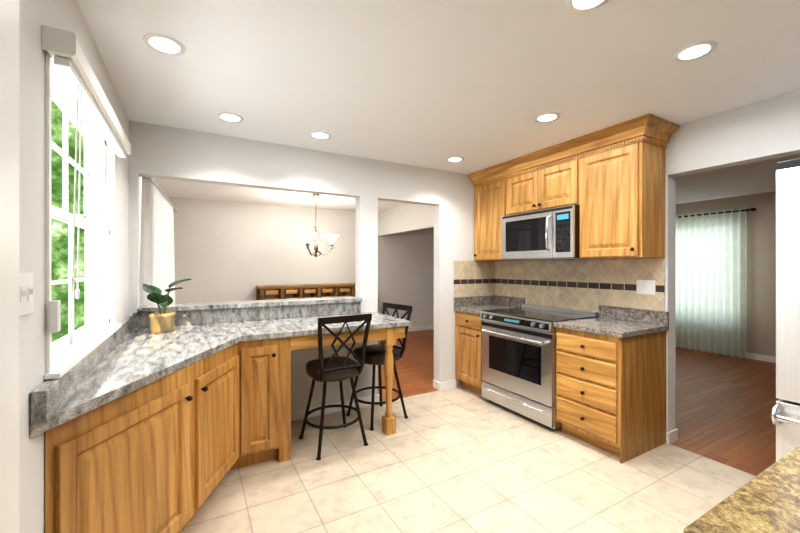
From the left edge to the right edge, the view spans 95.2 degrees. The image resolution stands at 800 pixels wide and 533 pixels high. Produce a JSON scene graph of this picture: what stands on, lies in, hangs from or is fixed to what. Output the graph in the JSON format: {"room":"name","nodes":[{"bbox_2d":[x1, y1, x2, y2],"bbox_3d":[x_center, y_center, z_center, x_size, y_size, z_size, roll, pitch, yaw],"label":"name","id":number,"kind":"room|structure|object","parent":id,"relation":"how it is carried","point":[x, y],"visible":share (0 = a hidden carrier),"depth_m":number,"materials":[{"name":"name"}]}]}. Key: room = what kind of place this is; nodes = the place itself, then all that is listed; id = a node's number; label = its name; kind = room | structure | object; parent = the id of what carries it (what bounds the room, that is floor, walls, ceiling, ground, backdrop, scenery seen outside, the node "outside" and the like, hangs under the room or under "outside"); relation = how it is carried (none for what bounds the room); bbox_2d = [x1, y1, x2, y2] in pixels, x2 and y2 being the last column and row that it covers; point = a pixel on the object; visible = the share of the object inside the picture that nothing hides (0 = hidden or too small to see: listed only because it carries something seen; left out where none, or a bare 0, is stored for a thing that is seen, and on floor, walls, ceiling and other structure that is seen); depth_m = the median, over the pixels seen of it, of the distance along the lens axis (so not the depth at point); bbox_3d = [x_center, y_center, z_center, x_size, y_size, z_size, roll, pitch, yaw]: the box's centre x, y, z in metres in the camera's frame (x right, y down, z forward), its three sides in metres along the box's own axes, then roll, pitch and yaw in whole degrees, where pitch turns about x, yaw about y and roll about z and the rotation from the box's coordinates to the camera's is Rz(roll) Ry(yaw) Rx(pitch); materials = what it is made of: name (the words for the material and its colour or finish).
{"room":"kitchen","nodes":[
{"label":"kitchen","id":0,"kind":"room"},
{"bbox_2d":[19,0,156,532],"bbox_3d":[-1.640,0.150,1.944,0.120,2.440,8.440,0,0,-29],"label":"wall","id":1,"kind":"structure","parent":0,"point":[36,15],"depth_m":1.10,"materials":[{"name":"paint"}]},
{"bbox_2d":[0,0,18,532],"bbox_3d":[-0.944,0.310,0.856,0.020,2.120,0.180,0,0,-29],"label":"door frame","id":2,"kind":"structure","parent":1,"relation":"attached to","point":[9,266],"depth_m":0.89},
{"bbox_2d":[19,272,33,315],"bbox_3d":[-1.031,0.075,1.008,0.016,0.116,0.116,0,0,-29],"label":"switch plate","id":3,"kind":"object","parent":1,"relation":"attached to","point":[26,291],"visible":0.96,"depth_m":1.01,"materials":[{"name":"white plastic"}]},
{"bbox_2d":[44,51,121,379],"bbox_3d":[-1.438,-0.198,1.628,0.160,1.108,1.154,0,0,-29],"label":"window","id":4,"kind":"structure","parent":1,"relation":"in","point":[97,221],"depth_m":1.76,"materials":[{"name":"white metal"}]},
{"bbox_2d":[42,25,130,344],"bbox_3d":[-1.370,-0.235,1.672,0.081,1.030,1.200,0,0,-29],"label":"window blind","id":5,"kind":"object","parent":1,"relation":"attached to","point":[62,48],"visible":0.98,"depth_m":1.29,"materials":[{"name":"white plastic"}]},
{"bbox_2d":[42,316,133,411],"bbox_3d":[-1.536,0.407,1.910,0.022,0.095,1.757,0,0,-29],"label":"backsplash","id":6,"kind":"structure","parent":1,"relation":"attached to","point":[56,390],"depth_m":1.40,"materials":[{"name":"grey stone"}]},
{"bbox_2d":[140,177,178,305],"bbox_3d":[-2.552,0.280,3.922,0.239,2.121,2.352,0,0,-29],"label":"curtain","id":7,"kind":"object","parent":1,"relation":"hanging from","point":[157,261],"visible":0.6,"depth_m":3.36,"materials":[{"name":"white fabric"}]},
{"bbox_2d":[167,196,433,327],"bbox_3d":[-0.325,0.150,7.468,7.850,2.440,0.120,0,0,-29],"label":"wall","id":8,"kind":"structure","parent":0,"point":[225,251],"depth_m":6.39,"materials":[{"name":"paint"}]},
{"bbox_2d":[407,325,433,331],"bbox_3d":[-0.301,1.327,7.406,7.590,0.085,0.012,0,0,-30],"label":"baseboard","id":9,"kind":"structure","parent":8,"relation":"attached to","point":[419,328],"depth_m":7.82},
{"bbox_2d":[129,120,473,410],"bbox_3d":[-0.388,0.150,3.641,3.730,2.440,0.120,0,0,-29],"label":"wall","id":10,"kind":"structure","parent":0,"point":[174,153],"depth_m":3.46,"materials":[{"name":"paint"}]},
{"bbox_2d":[134,300,361,327],"bbox_3d":[-1.170,0.397,3.114,1.801,0.116,0.022,0,0,-29],"label":"backsplash","id":11,"kind":"structure","parent":10,"relation":"attached to","point":[264,311],"depth_m":3.07,"materials":[{"name":"grey stone"}]},
{"bbox_2d":[291,394,378,420],"bbox_3d":[-0.651,1.327,3.428,1.002,0.085,0.032,0,0,-30],"label":"baseboard","id":12,"kind":"structure","parent":10,"relation":"attached to","point":[296,414],"depth_m":3.41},
{"bbox_2d":[454,294,493,305],"bbox_3d":[0.878,0.402,4.272,0.613,0.106,0.023,0,0,-29],"label":"backsplash","id":13,"kind":"structure","parent":10,"relation":"attached to","point":[479,299],"depth_m":4.27,"materials":[{"name":"grey stone"}]},
{"bbox_2d":[76,0,799,212],"bbox_3d":[1.724,-1.110,3.848,7.850,0.080,8.440,0,0,-29],"label":"ceiling","id":14,"kind":"structure","parent":0,"point":[477,85],"depth_m":2.01,"materials":[{"name":"paint"}]},
{"bbox_2d":[143,33,185,55],"bbox_3d":[-1.134,-1.069,1.760,0.174,0.008,0.174,0,0,-29],"label":"recessed light","id":15,"kind":"object","parent":14,"relation":"in","point":[164,44],"visible":1,"depth_m":1.76,"materials":[{"name":"white"}]},
{"bbox_2d":[217,112,242,122],"bbox_3d":[-1.218,-1.069,2.620,0.174,0.008,0.174,0,0,-29],"label":"recessed light","id":16,"kind":"object","parent":14,"relation":"in","point":[229,117],"visible":1,"depth_m":2.62,"materials":[{"name":"white"}]},
{"bbox_2d":[300,194,338,256],"bbox_3d":[-1.238,-0.600,5.458,0.605,0.940,0.609,0,0,-29],"label":"dining chandelier","id":17,"kind":"object","parent":14,"relation":"hanging from","point":[309,237],"visible":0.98,"depth_m":5.40,"materials":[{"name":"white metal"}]},
{"bbox_2d":[309,131,330,138],"bbox_3d":[-0.650,-1.069,2.976,0.174,0.008,0.174,0,0,-29],"label":"recessed light","id":18,"kind":"object","parent":14,"relation":"in","point":[319,135],"visible":1,"depth_m":2.98,"materials":[{"name":"white"}]},
{"bbox_2d":[446,157,463,161],"bbox_3d":[0.548,-1.069,3.642,0.174,0.008,0.174,0,0,-29],"label":"recessed light","id":19,"kind":"object","parent":14,"relation":"in","point":[454,159],"visible":1,"depth_m":3.64,"materials":[{"name":"white"}]},
{"bbox_2d":[534,112,559,122],"bbox_3d":[1.057,-1.069,2.620,0.174,0.008,0.174,0,0,-29],"label":"recessed light","id":20,"kind":"object","parent":14,"relation":"in","point":[547,117],"visible":1,"depth_m":2.62,"materials":[{"name":"white"}]},
{"bbox_2d":[566,0,608,12],"bbox_3d":[0.754,-1.069,1.449,0.174,0.008,0.174,0,0,-29],"label":"recessed light","id":21,"kind":"object","parent":14,"relation":"in","point":[579,6],"visible":1,"depth_m":1.49,"materials":[{"name":"white"}]},
{"bbox_2d":[673,41,716,61],"bbox_3d":[1.465,-1.069,1.817,0.174,0.008,0.174,0,0,-29],"label":"recessed light","id":22,"kind":"object","parent":14,"relation":"in","point":[694,51],"visible":1,"depth_m":1.81,"materials":[{"name":"white"}]},
{"bbox_2d":[181,386,755,532],"bbox_3d":[0.773,1.395,1.345,3.730,0.050,5.020,0,0,-29],"label":"floor","id":23,"kind":"structure","parent":0,"point":[459,459],"depth_m":2.33,"materials":[{"name":"beige tile"}]},
{"bbox_2d":[45,396,290,532],"bbox_3d":[-1.110,0.932,2.157,1.007,0.875,1.746,0,0,-29],"label":"base cabinet","id":24,"kind":"object","parent":23,"relation":"on","point":[139,424],"depth_m":1.57,"materials":[{"name":"brown wood"}]},
{"bbox_2d":[30,312,410,437],"bbox_3d":[-0.654,0.474,2.346,1.988,0.038,1.866,0,0,-29],"label":"countertop","id":25,"kind":"structure","parent":24,"relation":"on","point":[189,367],"depth_m":2.08,"materials":[{"name":"grey stone"}]},
{"bbox_2d":[137,279,190,332],"bbox_3d":[-1.640,0.272,2.552,0.317,0.365,0.252,0,0,-29],"label":"plant pot","id":26,"kind":"object","parent":25,"relation":"on","point":[161,322],"visible":1,"depth_m":2.51,"materials":[{"name":"beige ceramic"}]},
{"bbox_2d":[299,313,371,459],"bbox_3d":[-0.510,0.866,2.840,0.448,1.015,0.483,0,0,-29],"label":"bar stool","id":27,"kind":"object","parent":23,"relation":"on","point":[333,368],"visible":1,"depth_m":2.71,"materials":[{"name":"brown metal"}]},
{"bbox_2d":[346,302,411,430],"bbox_3d":[-0.199,0.866,3.337,0.469,1.015,0.438,0,0,-39],"label":"bar stool","id":28,"kind":"object","parent":23,"relation":"on","point":[374,355],"visible":0.81,"depth_m":3.30,"materials":[{"name":"brown metal"}]},
{"bbox_2d":[456,310,483,394],"bbox_3d":[1.000,0.932,4.088,0.626,0.874,0.464,0,0,-29],"label":"base cabinet","id":29,"kind":"object","parent":23,"relation":"on","point":[468,326],"depth_m":3.92,"materials":[{"name":"brown wood"}]},
{"bbox_2d":[454,306,520,313],"bbox_3d":[0.996,0.474,4.086,0.635,0.038,0.464,0,0,-29],"label":"countertop","id":30,"kind":"structure","parent":29,"relation":"on","point":[473,309],"depth_m":4.05,"materials":[{"name":"grey stone"}]},
{"bbox_2d":[480,304,597,429],"bbox_3d":[1.282,0.891,3.492,0.689,0.957,0.847,0,0,-29],"label":"range","id":31,"kind":"object","parent":23,"relation":"on","point":[519,360],"visible":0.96,"depth_m":3.29,"materials":[{"name":"silver metal"}]},
{"bbox_2d":[553,326,666,463],"bbox_3d":[1.666,0.932,2.912,0.626,0.874,0.534,0,0,-29],"label":"base cabinet","id":32,"kind":"object","parent":23,"relation":"on","point":[611,378],"depth_m":2.70,"materials":[{"name":"brown wood"}]},
{"bbox_2d":[554,318,668,337],"bbox_3d":[1.666,0.474,2.902,0.635,0.038,0.552,0,0,-29],"label":"countertop","id":33,"kind":"structure","parent":32,"relation":"on","point":[619,326],"depth_m":2.78,"materials":[{"name":"grey stone"}]},
{"bbox_2d":[771,158,799,461],"bbox_3d":[2.313,0.438,1.500,0.856,1.864,0.932,0,0,-29],"label":"fridge","id":34,"kind":"object","parent":23,"relation":"on","point":[785,415],"visible":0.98,"depth_m":1.69,"materials":[{"name":"grey metal"}]},
{"bbox_2d":[378,329,778,475],"bbox_3d":[1.724,1.395,3.848,7.850,0.050,8.440,0,0,-29],"label":"floor","id":35,"kind":"structure","parent":0,"point":[725,404],"depth_m":3.85,"materials":[{"name":"brown wood"}]},
{"bbox_2d":[256,283,354,299],"bbox_3d":[-1.491,0.845,6.452,1.920,1.050,0.460,0,0,-29],"label":"buffet","id":36,"kind":"object","parent":35,"relation":"on","point":[261,288],"visible":0.25,"depth_m":6.18,"materials":[{"name":"brown wood"}]},
{"bbox_2d":[378,90,799,431],"bbox_3d":[1.636,0.150,3.729,0.120,2.440,8.320,0,0,-29],"label":"wall","id":37,"kind":"structure","parent":0,"point":[767,129],"depth_m":2.65,"materials":[{"name":"paint"}]},
{"bbox_2d":[468,113,678,260],"bbox_3d":[1.450,-0.569,3.497,0.426,1.003,1.936,0,0,-29],"label":"upper cabinet","id":38,"kind":"object","parent":37,"relation":"attached to","point":[610,180],"visible":0.98,"depth_m":2.96,"materials":[{"name":"brown wood"}]},
{"bbox_2d":[502,205,579,259],"bbox_3d":[1.414,-0.297,3.526,0.460,0.452,0.827,0,0,-29],"label":"microwave","id":39,"kind":"object","parent":38,"relation":"attached to","point":[549,234],"visible":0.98,"depth_m":3.35,"materials":[{"name":"silver metal"}]},
{"bbox_2d":[494,294,668,325],"bbox_3d":[1.609,0.402,3.626,0.022,0.106,1.868,0,0,-29],"label":"backsplash","id":40,"kind":"structure","parent":37,"relation":"attached to","point":[628,312],"depth_m":3.10,"materials":[{"name":"grey stone"}]},
{"bbox_2d":[637,280,655,294],"bbox_3d":[1.987,0.168,2.951,0.009,0.115,0.140,0,0,-29],"label":"outlet","id":41,"kind":"object","parent":37,"relation":"attached to","point":[648,287],"visible":1,"depth_m":2.94,"materials":[{"name":"white plastic"}]},
{"bbox_2d":[666,429,677,440],"bbox_3d":[1.701,1.327,3.748,0.012,0.085,1.992,0,0,-30],"label":"baseboard","id":42,"kind":"structure","parent":37,"relation":"attached to","point":[672,436],"depth_m":2.85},
{"bbox_2d":[676,191,775,356],"bbox_3d":[5.088,0.150,5.751,0.120,2.440,8.200,0,0,-29],"label":"wall","id":43,"kind":"structure","parent":0,"point":[761,281],"depth_m":5.34,"materials":[{"name":"beige paint"}]},
{"bbox_2d":[676,208,755,357],"bbox_3d":[4.689,0.242,6.169,0.159,2.225,2.004,0,0,-29],"label":"curtain","id":44,"kind":"object","parent":43,"relation":"hanging from","point":[711,258],"visible":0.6,"depth_m":5.73,"materials":[{"name":"white fabric"}]},
{"bbox_2d":[746,352,775,362],"bbox_3d":[5.030,1.327,5.718,0.012,0.085,8.200,0,0,-30],"label":"baseboard","id":45,"kind":"structure","parent":43,"relation":"attached to","point":[772,359],"depth_m":5.31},
{"bbox_2d":[684,445,799,532],"bbox_3d":[1.220,0.912,0.524,1.160,0.915,0.952,0,0,-29],"label":"countertop","id":46,"kind":"structure","parent":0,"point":[767,500],"depth_m":0.69,"materials":[{"name":"brown stone"}]},
{"label":"outside","id":47,"kind":"structure","parent":0,"visible":0},
{"bbox_2d":[51,99,84,342],"bbox_3d":[-3.801,-1.130,0.636,4.830,7.000,10.850,0,0,-29],"label":"foliage","id":48,"kind":"object","parent":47,"point":[59,250],"depth_m":5.89,"materials":[{"name":"green plant"}]}
]}

